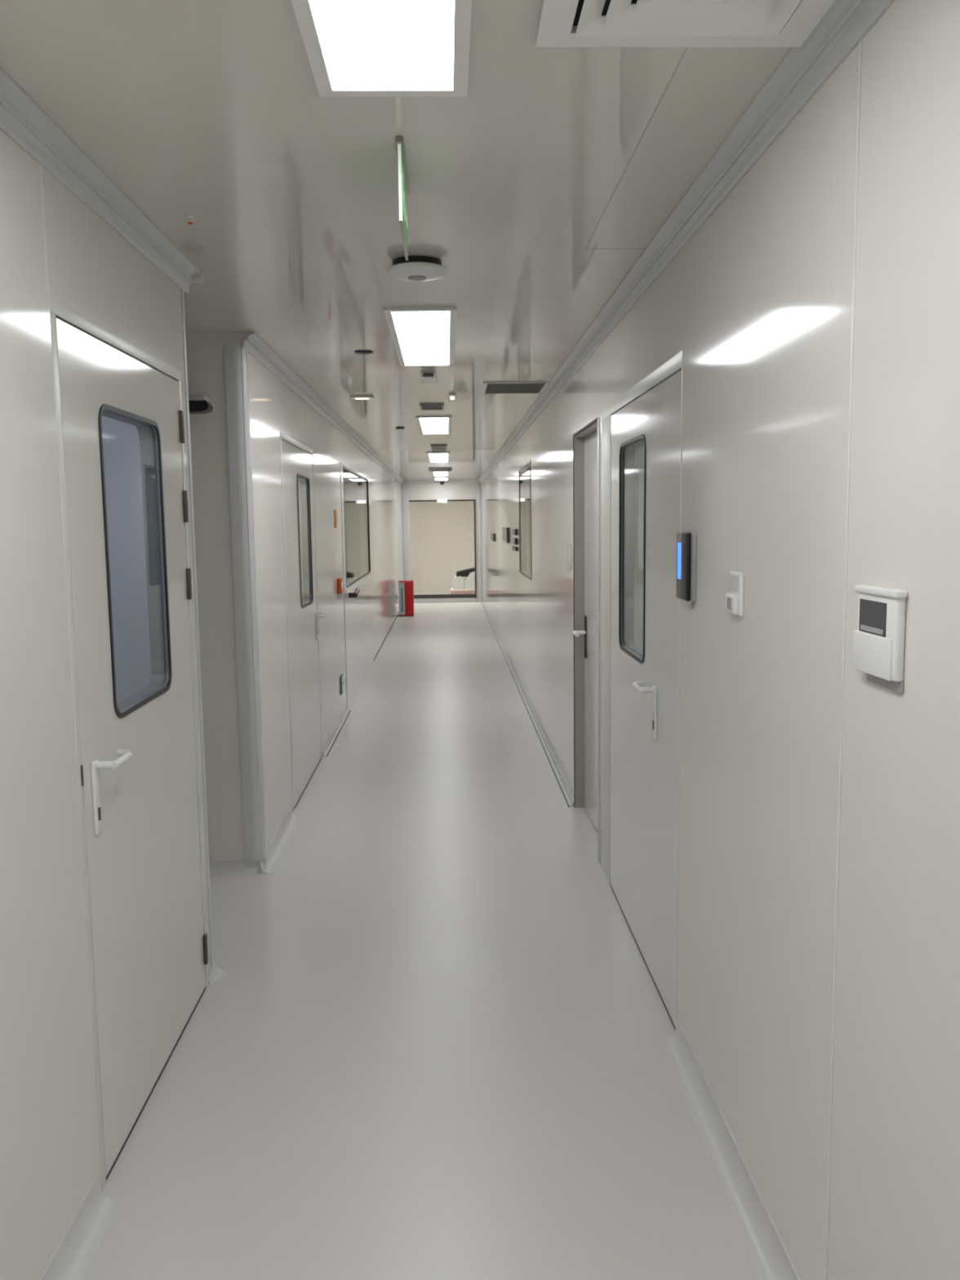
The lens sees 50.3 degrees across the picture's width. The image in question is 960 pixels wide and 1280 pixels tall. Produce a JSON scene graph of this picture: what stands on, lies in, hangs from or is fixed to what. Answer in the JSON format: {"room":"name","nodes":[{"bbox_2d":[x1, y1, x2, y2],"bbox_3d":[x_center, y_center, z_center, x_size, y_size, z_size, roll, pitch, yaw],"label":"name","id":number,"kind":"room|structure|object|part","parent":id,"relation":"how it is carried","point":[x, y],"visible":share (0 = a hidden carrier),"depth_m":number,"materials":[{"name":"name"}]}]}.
{"room":"laboratory corridor","nodes":[
{"label":"laboratory corridor","id":0,"kind":"room"},
{"bbox_2d":[102,415,151,703],"bbox_3d":[-1.599,0.142,2.256,1.136,2.444,2.350,-1,7,-2],"label":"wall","id":1,"kind":"structure","parent":0,"point":[121,440],"depth_m":3.37,"materials":[{"name":"glass"}]},
{"bbox_2d":[0,130,403,1279],"bbox_3d":[-1.190,-0.558,8.306,0.125,2.444,24.700,-1,7,-2],"label":"wall","id":2,"kind":"structure","parent":0,"point":[50,1159],"depth_m":2.25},
{"bbox_2d":[40,164,48,293],"bbox_3d":[-0.946,-0.893,2.222,0.002,0.268,0.006,-1,7,-2],"label":"trim","id":3,"kind":"structure","parent":2,"relation":"attached to","point":[41,176],"depth_m":2.22,"materials":[{"name":"white plastic"}]},
{"bbox_2d":[40,1179,117,1279],"bbox_3d":[-0.788,1.667,-0.673,0.056,0.062,6.335,-1,7,-2],"label":"baseboard","id":4,"kind":"structure","parent":2,"relation":"attached to","point":[73,1255],"depth_m":2.29,"materials":[{"name":"white plastic"}]},
{"bbox_2d":[0,66,200,293],"bbox_3d":[-0.838,-0.768,-0.324,0.058,0.066,7.585,-1,7,-2],"label":"trim","id":5,"kind":"structure","parent":2,"relation":"attached to","point":[22,119],"depth_m":2.39,"materials":[{"name":"silver metal"}]},
{"bbox_2d":[48,296,208,1190],"bbox_3d":[-0.968,0.229,2.915,0.164,2.105,1.110,-1,7,-2],"label":"door","id":6,"kind":"structure","parent":2,"relation":"in","point":[138,777],"depth_m":2.77,"materials":[{"name":"painted metal"},{"name":"clear glass"},{"name":"black rubber"}]},
{"bbox_3d":[-0.930,0.316,2.391,0.004,0.050,0.008,-1,7,-2],"label":"strike plate","id":7,"kind":"part","parent":6,"relation":"part of","materials":[{"name":"brown metal"}]},
{"bbox_3d":[-0.929,0.381,2.478,0.009,0.182,0.036,-1,7,-2],"label":"handle plate","id":8,"kind":"part","parent":6,"relation":"part of","materials":[{"name":"white plastic"}]},
{"bbox_3d":[-0.902,0.294,2.536,0.059,0.020,0.153,-1,7,-2],"label":"handle","id":9,"kind":"part","parent":6,"relation":"part of","materials":[{"name":"white plastic"}]},
{"bbox_2d":[180,288,213,967],"bbox_3d":[-1.009,0.014,3.543,0.105,2.390,0.042,2,7,22],"label":"trim","id":10,"kind":"structure","parent":2,"relation":"attached to","point":[181,290],"depth_m":3.50,"materials":[{"name":"silver metal"}]},
{"bbox_2d":[192,271,204,283],"bbox_3d":[-0.963,-1.216,3.428,0.072,0.030,0.043,-1,7,-2],"label":"trim","id":11,"kind":"structure","parent":2,"relation":"attached to","point":[198,278],"depth_m":3.41,"materials":[{"name":"silver metal"}]},
{"bbox_2d":[208,959,227,984],"bbox_3d":[-0.933,1.181,3.647,0.046,0.045,0.105,-1,7,-2],"label":"baseboard","id":12,"kind":"structure","parent":2,"relation":"attached to","point":[215,974],"depth_m":3.65,"materials":[{"name":"white plastic"}]},
{"bbox_2d":[259,808,296,874],"bbox_3d":[-1.003,1.000,5.218,0.059,0.050,1.000,-1,7,-2],"label":"baseboard","id":13,"kind":"structure","parent":2,"relation":"attached to","point":[276,849],"depth_m":5.12,"materials":[{"name":"white"}]},
{"bbox_2d":[280,431,324,811],"bbox_3d":[-1.102,-0.155,6.293,0.164,2.100,1.345,-1,7,-2],"label":"door","id":14,"kind":"structure","parent":2,"relation":"in","point":[296,458],"depth_m":6.19,"materials":[{"name":"painted metal"},{"name":"clear glass"},{"name":"black rubber"}]},
{"bbox_3d":[-1.097,-0.092,6.882,0.009,0.182,0.036,-1,7,-2],"label":"handle plate","id":15,"kind":"part","parent":14,"relation":"part of","materials":[{"name":"white plastic"}]},
{"bbox_3d":[-1.065,-0.164,6.808,0.059,0.020,0.153,-1,7,-2],"label":"handle","id":16,"kind":"part","parent":14,"relation":"part of","materials":[{"name":"white plastic"}]},
{"bbox_2d":[240,331,404,484],"bbox_3d":[-1.278,-2.231,12.463,0.058,0.066,16.060,-1,7,-2],"label":"trim","id":17,"kind":"structure","parent":2,"relation":"attached to","point":[262,353],"depth_m":6.09,"materials":[{"name":"silver metal"}]},
{"bbox_2d":[333,510,337,528],"bbox_3d":[-1.151,-0.965,8.165,0.007,0.145,0.150,-1,7,-2],"label":"warning label","id":18,"kind":"object","parent":2,"relation":"attached to","point":[335,511],"visible":1,"depth_m":8.14,"materials":[{"name":"orange"}]},
{"bbox_2d":[322,708,349,756],"bbox_3d":[-1.105,0.700,7.970,0.032,0.020,1.740,-1,7,-2],"label":"baseboard","id":19,"kind":"structure","parent":2,"relation":"attached to","point":[340,723],"depth_m":7.80,"materials":[{"name":"white"}]},
{"bbox_2d":[337,577,342,594],"bbox_3d":[-1.134,-0.440,8.302,0.033,0.120,0.180,-1,7,-2],"label":"button","id":20,"kind":"object","parent":2,"relation":"attached to","point":[340,581],"visible":1,"depth_m":8.22,"materials":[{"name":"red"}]},
{"bbox_2d":[340,673,343,695],"bbox_3d":[-1.133,0.365,8.414,0.014,0.155,0.160,-1,7,-2],"label":"wall socket","id":21,"kind":"object","parent":2,"relation":"attached to","point":[342,675],"visible":1,"depth_m":8.36,"materials":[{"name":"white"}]},
{"bbox_2d":[340,462,373,709],"bbox_3d":[-1.221,-0.624,10.312,0.187,2.120,3.200,-1,7,-2],"label":"door","id":22,"kind":"structure","parent":2,"relation":"in","point":[354,486],"depth_m":9.94,"materials":[{"name":"painted metal"},{"name":"clear glass"}]},
{"bbox_3d":[-1.134,-0.425,9.220,0.087,0.074,0.225,-1,7,-2],"label":"handle","id":23,"kind":"part","parent":22,"relation":"part of","materials":[{"name":"black plastic"}]},
{"bbox_2d":[185,332,239,861],"bbox_3d":[-2.140,-0.126,4.649,2.011,2.444,0.100,-1,7,-2],"label":"wall","id":24,"kind":"structure","parent":0,"point":[202,348],"depth_m":4.62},
{"bbox_2d":[188,395,213,413],"bbox_3d":[-1.262,-1.029,4.459,0.183,0.080,0.130,-1,7,-2],"label":"camera","id":25,"kind":"object","parent":24,"relation":"attached to","point":[197,404],"visible":0.46,"depth_m":4.40,"materials":[{"name":"grey plastic"}]},
{"bbox_2d":[188,395,209,402],"bbox_3d":[-1.268,-1.045,4.442,0.170,0.025,0.100,-1,7,-2],"label":"hood","id":26,"kind":"object","parent":25,"relation":"attached to","point":[192,398],"depth_m":4.40,"materials":[{"name":"grey plastic"}]},
{"bbox_2d":[208,860,266,875],"bbox_3d":[-2.062,1.072,4.709,2.131,0.050,0.059,-1,7,-2],"label":"baseboard","id":27,"kind":"structure","parent":24,"relation":"attached to","point":[237,867],"depth_m":4.75,"materials":[{"name":"white"}]},
{"bbox_2d":[223,344,266,866],"bbox_3d":[-1.057,-0.113,4.654,0.119,2.390,0.051,-6,9,-40],"label":"trim","id":28,"kind":"structure","parent":24,"relation":"attached to","point":[233,366],"depth_m":4.63,"materials":[{"name":"silver metal"}]},
{"bbox_2d":[297,484,302,596],"bbox_3d":[-2.313,-0.739,10.012,2.011,2.444,5.000,-1,7,-2],"label":"wall","id":29,"kind":"structure","parent":0,"point":[298,484],"depth_m":7.53,"materials":[{"name":"grey paint"}]},
{"bbox_2d":[0,0,791,480],"bbox_3d":[-0.346,-2.069,10.225,6.400,0.100,29.200,-1,7,-2],"label":"ceiling","id":30,"kind":"structure","parent":0,"point":[214,112],"depth_m":2.47,"materials":[{"name":"white metal"}]},
{"bbox_2d":[186,213,192,225],"bbox_3d":[-0.792,-1.147,2.794,0.016,0.026,0.016,-1,7,-2],"label":"sprinkler head","id":31,"kind":"object","parent":30,"relation":"attached to","point":[189,216],"visible":1,"depth_m":2.79},
{"bbox_2d":[350,395,373,399],"bbox_3d":[-0.785,-1.613,6.809,0.150,0.017,0.090,-1,7,-2],"label":"recessed light","id":32,"kind":"object","parent":30,"relation":"in","point":[351,397],"visible":1,"depth_m":6.77,"materials":[{"name":"white plastic"}]},
{"bbox_2d":[355,350,373,354],"bbox_3d":[-0.573,-1.417,5.046,0.090,0.009,0.090,-1,7,-2],"label":"plug","id":33,"kind":"object","parent":30,"relation":"attached to","point":[358,352],"visible":1,"depth_m":5.02,"materials":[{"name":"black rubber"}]},
{"bbox_2d":[290,0,471,97],"bbox_3d":[-0.141,-0.970,1.114,0.289,0.012,1.798,-1,7,-2],"label":"recessed light","id":34,"kind":"object","parent":30,"relation":"in","point":[354,48],"visible":1,"depth_m":1.80,"materials":[{"name":"white plastic"}]},
{"bbox_2d":[395,136,408,260],"bbox_3d":[-0.183,-1.039,2.438,0.018,0.175,0.370,-1,7,-2],"label":"exit sign","id":35,"kind":"object","parent":30,"relation":"hanging from","point":[403,187],"visible":1,"depth_m":2.33,"materials":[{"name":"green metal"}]},
{"bbox_3d":[-0.184,-1.119,2.429,0.018,0.014,0.370,-1,7,-2],"label":"mounting rail","id":36,"kind":"part","parent":35,"relation":"part of","materials":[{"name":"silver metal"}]},
{"bbox_3d":[-0.181,-0.954,2.448,0.007,0.003,0.350,-1,7,-2],"label":"rail","id":37,"kind":"part","parent":35,"relation":"part of","materials":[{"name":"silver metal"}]},
{"bbox_2d":[386,255,447,281],"bbox_3d":[-0.204,-1.201,3.330,0.198,0.056,0.198,-1,7,-2],"label":"fire alarm","id":38,"kind":"object","parent":30,"relation":"attached to","point":[417,268],"visible":1,"depth_m":3.27,"materials":[{"name":"white plastic"}]},
{"bbox_2d":[383,306,457,366],"bbox_3d":[-0.258,-1.384,4.740,0.289,0.012,1.451,-1,7,-2],"label":"recessed light","id":39,"kind":"object","parent":30,"relation":"in","point":[421,336],"visible":1,"depth_m":4.55,"materials":[{"name":"white plastic"}]},
{"bbox_2d":[420,371,436,383],"bbox_3d":[-0.293,-1.498,5.838,0.090,0.035,0.247,-1,7,-2],"label":"ceiling sensor","id":40,"kind":"object","parent":30,"relation":"attached to","point":[426,377],"visible":1,"depth_m":5.73,"materials":[{"name":"white plastic"}]},
{"bbox_2d":[419,403,444,410],"bbox_3d":[-0.347,-1.692,7.429,0.173,0.012,0.308,-1,7,-2],"label":"ceiling vent","id":41,"kind":"object","parent":30,"relation":"in","point":[437,406],"visible":1,"depth_m":7.39,"materials":[{"name":"grey plastic"}]},
{"bbox_2d":[415,416,452,434],"bbox_3d":[-0.393,-1.860,8.898,0.289,0.012,1.556,-1,7,-2],"label":"recessed light","id":42,"kind":"object","parent":30,"relation":"in","point":[426,424],"visible":1,"depth_m":8.77,"materials":[{"name":"white plastic"}]},
{"bbox_2d":[419,417,448,433],"bbox_3d":[-0.393,-1.862,8.898,0.233,0.006,1.500,-1,7,-2],"label":"diffuser","id":43,"kind":"object","parent":42,"relation":"attached to","point":[427,425],"depth_m":8.85,"materials":[{"name":"white plastic"}]},
{"bbox_2d":[426,452,449,462],"bbox_3d":[-0.532,-2.353,13.208,0.289,0.012,1.856,-1,7,-2],"label":"recessed light","id":44,"kind":"object","parent":30,"relation":"in","point":[433,457],"visible":1,"depth_m":13.04,"materials":[{"name":"white plastic"}]},
{"bbox_2d":[430,444,446,452],"bbox_3d":[-0.465,-2.172,11.620,0.178,0.012,1.028,-1,7,-2],"label":"ceiling vent","id":45,"kind":"object","parent":30,"relation":"in","point":[434,448],"visible":1,"depth_m":11.52,"materials":[{"name":"grey plastic"}]},
{"bbox_2d":[427,467,452,471],"bbox_3d":[-0.627,-2.688,16.137,0.368,0.012,0.728,-1,7,-2],"label":"ceiling vent","id":46,"kind":"object","parent":30,"relation":"in","point":[429,468],"visible":1,"depth_m":15.94,"materials":[{"name":"grey plastic"}]},
{"bbox_2d":[431,471,448,476],"bbox_3d":[-0.674,-2.853,17.577,0.289,0.012,1.656,-1,7,-2],"label":"recessed light","id":47,"kind":"object","parent":30,"relation":"in","point":[435,473],"visible":1,"depth_m":17.51,"materials":[{"name":"white plastic"}]},
{"bbox_2d":[433,471,447,475],"bbox_3d":[-0.674,-2.855,17.577,0.233,0.006,1.600,-1,7,-2],"label":"diffuser","id":48,"kind":"object","parent":47,"relation":"attached to","point":[435,473],"depth_m":17.52,"materials":[{"name":"white plastic"}]},
{"bbox_2d":[433,477,448,480],"bbox_3d":[-0.739,-3.083,19.588,0.289,0.012,1.106,-1,7,-2],"label":"recessed light","id":49,"kind":"object","parent":30,"relation":"in","point":[434,478],"visible":1,"depth_m":19.50,"materials":[{"name":"white plastic"}]},
{"bbox_2d":[435,478,447,479],"bbox_3d":[-0.739,-3.085,19.588,0.233,0.006,1.050,-1,7,-2],"label":"diffuser","id":50,"kind":"object","parent":49,"relation":"attached to","point":[435,478],"depth_m":19.65,"materials":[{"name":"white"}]},
{"bbox_2d":[448,393,455,399],"bbox_3d":[-0.185,-1.624,6.837,0.044,0.017,0.260,-1,7,-2],"label":"recessed light","id":51,"kind":"object","parent":30,"relation":"in","point":[451,396],"visible":1,"depth_m":6.76,"materials":[{"name":"white plastic"}]},
{"bbox_2d":[480,381,549,393],"bbox_3d":[0.215,-1.584,6.432,0.405,0.014,0.480,-1,7,-2],"label":"ceiling vent","id":52,"kind":"object","parent":30,"relation":"in","point":[529,387],"visible":1,"depth_m":6.36,"materials":[{"name":"black metal"}]},
{"bbox_2d":[462,47,687,449],"bbox_3d":[0.211,-1.637,6.839,0.493,0.001,10.140,-1,7,-2],"label":"trim","id":53,"kind":"structure","parent":30,"relation":"attached to","point":[686,47],"depth_m":2.42,"materials":[{"name":"grey"}]},
{"bbox_2d":[535,0,835,47],"bbox_3d":[0.341,-1.018,1.574,0.471,0.031,0.471,-1,7,-2],"label":"ceiling vent","id":54,"kind":"object","parent":30,"relation":"in","point":[562,23],"visible":1,"depth_m":1.71,"materials":[{"name":"white plastic"}]},
{"bbox_3d":[0.341,-1.019,1.574,0.347,0.016,0.347,-1,7,-2],"label":"blade","id":55,"kind":"part","parent":54,"relation":"part of","materials":[{"name":"white plastic"}]},
{"bbox_3d":[0.341,-1.018,1.574,0.263,0.016,0.263,-1,7,-2],"label":"blade","id":56,"kind":"part","parent":54,"relation":"part of","materials":[{"name":"white plastic"}]},
{"bbox_3d":[0.341,-1.017,1.575,0.179,0.016,0.179,-1,7,-2],"label":"blade","id":57,"kind":"part","parent":54,"relation":"part of","materials":[{"name":"white plastic"}]},
{"bbox_3d":[0.341,-1.005,1.576,0.100,0.004,0.100,-1,7,-2],"label":"plate","id":58,"kind":"part","parent":54,"relation":"part of","materials":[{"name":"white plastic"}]},
{"bbox_2d":[81,591,759,1279],"bbox_3d":[-0.313,0.458,10.515,6.400,0.100,29.200,-1,7,-2],"label":"floor","id":59,"kind":"structure","parent":0,"point":[433,1039],"depth_m":3.12,"materials":[{"name":"plastic"}]},
{"bbox_2d":[398,580,413,616],"bbox_3d":[-1.282,-0.729,17.846,0.250,0.610,0.310,-1,7,-2],"label":"equipment box","id":60,"kind":"object","parent":59,"relation":"on","point":[406,588],"visible":1,"depth_m":17.69,"materials":[{"name":"red metal"}]},
{"bbox_3d":[-1.349,-0.716,17.695,0.094,0.560,0.008,-1,7,-2],"label":"printed panel","id":61,"kind":"part","parent":60,"relation":"part of","materials":[{"name":"grey paper"}]},
{"bbox_2d":[401,587,403,612],"bbox_3d":[-1.343,-0.695,17.693,0.027,0.420,0.002,-1,7,-2],"label":"print","id":62,"kind":"object","parent":60,"relation":"attached to","point":[402,588],"depth_m":17.69,"materials":[{"name":"white"}]},
{"bbox_3d":[-1.226,-0.720,17.698,0.136,0.565,0.010,-1,7,-2],"label":"door","id":63,"kind":"part","parent":60,"relation":"part of","materials":[{"name":"red metal"}]},
{"bbox_2d":[450,567,475,594],"bbox_3d":[-0.341,-1.191,21.504,0.570,0.670,0.600,-1,7,-2],"label":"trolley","id":64,"kind":"object","parent":59,"relation":"on","point":[458,588],"visible":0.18,"depth_m":21.25,"materials":[{"name":"white plastic"}]},
{"bbox_2d":[456,567,475,577],"bbox_3d":[-0.288,-1.429,21.448,0.420,0.185,0.380,-1,7,-2],"label":"hood","id":65,"kind":"object","parent":64,"relation":"attached to","point":[465,572],"depth_m":21.26,"materials":[{"name":"black plastic"}]},
{"bbox_2d":[408,501,474,591],"bbox_3d":[-0.720,-2.183,22.411,4.200,2.444,3.550,-1,7,-2],"label":"wall","id":66,"kind":"structure","parent":0,"point":[442,535],"depth_m":24.08,"materials":[{"name":"white paint"}]},
{"bbox_2d":[408,482,479,598],"bbox_3d":[-0.752,-1.983,20.670,1.803,2.444,0.150,-1,7,-2],"label":"wall","id":67,"kind":"structure","parent":0,"point":[463,491],"depth_m":20.49,"materials":[{"name":"white paint"}]},
{"bbox_2d":[401,480,410,580],"bbox_3d":[-1.478,-1.956,20.514,0.140,2.444,0.120,-1,7,-2],"label":"trim","id":68,"kind":"structure","parent":67,"relation":"attached to","point":[405,485],"depth_m":20.43,"materials":[{"name":"silver metal"}]},
{"bbox_2d":[408,499,476,598],"bbox_3d":[-0.760,-1.833,20.652,1.360,1.970,0.120,-1,7,-2],"label":"window","id":69,"kind":"structure","parent":67,"relation":"in","point":[470,595],"depth_m":20.69,"materials":[{"name":"grey"}]},
{"bbox_2d":[436,498,447,502],"bbox_3d":[-0.755,-2.782,20.459,0.210,0.080,0.045,-1,7,-2],"label":"emergency light","id":70,"kind":"object","parent":69,"relation":"attached to","point":[438,500],"visible":1,"depth_m":20.44,"materials":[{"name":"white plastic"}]},
{"bbox_2d":[408,480,477,483],"bbox_3d":[-0.774,-3.160,20.434,1.582,0.050,0.050,-1,7,-2],"label":"trim","id":71,"kind":"structure","parent":67,"relation":"attached to","point":[449,481],"depth_m":20.43,"materials":[{"name":"silver metal"}]},
{"bbox_2d":[413,597,479,603],"bbox_3d":[-0.746,-0.802,20.724,1.520,0.085,0.012,-1,7,-2],"label":"trim","id":72,"kind":"structure","parent":67,"relation":"attached to","point":[467,599],"depth_m":20.72,"materials":[{"name":"silver metal"}]},
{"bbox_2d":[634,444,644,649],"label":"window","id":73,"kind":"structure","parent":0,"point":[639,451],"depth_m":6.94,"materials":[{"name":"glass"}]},
{"bbox_2d":[480,0,959,1279],"bbox_3d":[0.489,-0.585,8.358,0.120,2.444,24.700,-1,7,-2],"label":"wall","id":74,"kind":"structure","parent":0,"point":[757,303],"depth_m":1.93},
{"bbox_2d":[326,601,573,807],"bbox_3d":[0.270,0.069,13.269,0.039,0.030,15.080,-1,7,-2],"label":"baseboard","id":75,"kind":"structure","parent":74,"relation":"attached to","point":[565,788],"depth_m":7.85,"materials":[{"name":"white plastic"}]},
{"bbox_2d":[477,480,482,602],"bbox_3d":[0.003,-1.980,20.559,0.060,2.444,0.120,-1,7,-2],"label":"trim","id":76,"kind":"structure","parent":74,"relation":"attached to","point":[478,482],"depth_m":20.50,"materials":[{"name":"silver metal"}]},
{"bbox_2d":[490,533,494,541],"bbox_3d":[0.192,-1.531,15.239,0.023,0.110,0.900,-1,7,-2],"label":"intercom","id":77,"kind":"object","parent":74,"relation":"attached to","point":[492,535],"visible":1,"depth_m":15.05,"materials":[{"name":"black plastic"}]},
{"bbox_2d":[502,527,509,542],"bbox_3d":[0.296,-1.230,11.953,0.024,0.170,1.000,-1,7,-2],"label":"control display","id":78,"kind":"object","parent":74,"relation":"attached to","point":[504,530],"visible":1,"depth_m":11.68,"materials":[{"name":"grey plastic"}]},
{"bbox_2d":[511,546,517,551],"bbox_3d":[0.356,-0.912,10.185,0.023,0.043,0.744,-1,7,-2],"label":"wall switch","id":79,"kind":"object","parent":74,"relation":"attached to","point":[514,548],"visible":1,"depth_m":10.17,"materials":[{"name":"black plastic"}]},
{"bbox_2d":[512,537,517,544],"bbox_3d":[0.358,-0.977,10.102,0.023,0.065,0.616,-1,7,-2],"label":"wall switch","id":80,"kind":"object","parent":74,"relation":"attached to","point":[514,540],"visible":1,"depth_m":10.15,"materials":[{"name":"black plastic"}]},
{"bbox_2d":[512,528,517,535],"bbox_3d":[0.357,-1.062,10.081,0.023,0.060,0.614,-1,7,-2],"label":"wall switch","id":81,"kind":"object","parent":74,"relation":"attached to","point":[514,531],"visible":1,"depth_m":10.02,"materials":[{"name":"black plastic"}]},
{"bbox_2d":[518,460,531,580],"bbox_3d":[0.427,-1.058,9.082,0.064,0.980,1.350,-1,7,-2],"label":"window","id":82,"kind":"structure","parent":74,"relation":"in","point":[524,472],"depth_m":9.04,"materials":[{"name":"grey"}]},
{"bbox_2d":[567,544,571,569],"bbox_3d":[0.503,-0.469,5.783,0.013,0.140,0.120,-1,7,-2],"label":"wall switch","id":83,"kind":"object","parent":74,"relation":"attached to","point":[569,546],"visible":1,"depth_m":5.73,"materials":[{"name":"white plastic"}]},
{"bbox_2d":[572,417,599,862],"bbox_3d":[0.583,-0.031,5.177,0.143,2.066,0.972,-1,7,-2],"label":"door","id":84,"kind":"structure","parent":74,"relation":"in","point":[586,442],"depth_m":5.52,"materials":[{"name":"silver metal"}]},
{"bbox_3d":[0.539,-0.034,5.497,0.073,0.022,0.131,-1,7,-2],"label":"handle","id":85,"kind":"part","parent":84,"relation":"part of","materials":[{"name":"white plastic"}]},
{"bbox_3d":[0.573,-0.017,5.563,0.010,0.230,0.035,-1,7,-2],"label":"handle plate","id":86,"kind":"part","parent":84,"relation":"part of","materials":[{"name":"brown"}]},
{"bbox_3d":[0.578,0.024,4.724,0.064,2.060,0.060,-1,7,-2],"label":"frame","id":87,"kind":"part","parent":84,"relation":"part of","materials":[{"name":"silver metal"}]},
{"bbox_2d":[600,350,683,1032],"bbox_3d":[0.595,0.106,3.871,0.164,2.090,1.575,-1,7,-2],"label":"door","id":88,"kind":"structure","parent":74,"relation":"in","point":[640,689],"depth_m":3.65,"materials":[{"name":"painted metal"},{"name":"clear glass"}]},
{"bbox_3d":[0.555,0.160,3.497,0.059,0.020,0.153,-1,7,-2],"label":"handle","id":89,"kind":"part","parent":88,"relation":"part of","materials":[{"name":"white plastic"}]},
{"bbox_3d":[0.588,0.246,3.441,0.009,0.182,0.036,-1,7,-2],"label":"handle plate","id":90,"kind":"part","parent":88,"relation":"part of","materials":[{"name":"white plastic"}]},
{"bbox_2d":[675,532,697,608],"bbox_3d":[0.589,-0.201,2.927,0.024,0.214,0.160,-1,7,-2],"label":"card reader","id":91,"kind":"object","parent":74,"relation":"attached to","point":[686,542],"visible":1,"depth_m":2.88,"materials":[{"name":"grey plastic"}]},
{"bbox_3d":[0.596,-0.208,2.923,0.010,0.188,0.155,-1,7,-2],"label":"plate","id":92,"kind":"part","parent":91,"relation":"part of","materials":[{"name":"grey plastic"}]},
{"bbox_2d":[478,0,895,483],"bbox_3d":[0.385,-1.765,8.219,0.058,0.066,24.700,-1,7,-2],"label":"trim","id":93,"kind":"structure","parent":74,"relation":"attached to","point":[802,73],"depth_m":2.30,"materials":[{"name":"silver metal"}]},
{"bbox_2d":[665,1025,799,1279],"bbox_3d":[0.701,1.603,-0.287,0.056,0.062,7.020,-1,7,-2],"label":"baseboard","id":94,"kind":"structure","parent":74,"relation":"attached to","point":[771,1260],"depth_m":2.50,"materials":[{"name":"white plastic"}]},
{"bbox_2d":[725,570,744,616],"bbox_3d":[0.607,-0.112,2.441,0.021,0.103,0.095,-1,7,-2],"label":"button","id":95,"kind":"object","parent":74,"relation":"attached to","point":[735,597],"visible":1,"depth_m":2.41,"materials":[{"name":"white plastic"}]},
{"bbox_2d":[825,39,862,1279],"bbox_3d":[0.640,0.161,1.811,0.002,2.310,0.008,-1,7,-2],"label":"trim","id":96,"kind":"structure","parent":74,"relation":"attached to","point":[860,41],"depth_m":1.79,"materials":[{"name":"white plastic"}]},
{"bbox_2d":[853,584,906,693],"bbox_3d":[0.634,-0.005,1.626,0.020,0.158,0.159,-1,7,-2],"label":"controller","id":97,"kind":"object","parent":74,"relation":"attached to","point":[878,642],"visible":1,"depth_m":1.60,"materials":[{"name":"grey plastic"}]},
{"bbox_3d":[0.642,0.065,1.624,0.005,0.020,0.130,-1,7,-2],"label":"plate","id":98,"kind":"part","parent":97,"relation":"part of","materials":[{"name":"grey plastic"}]}
]}

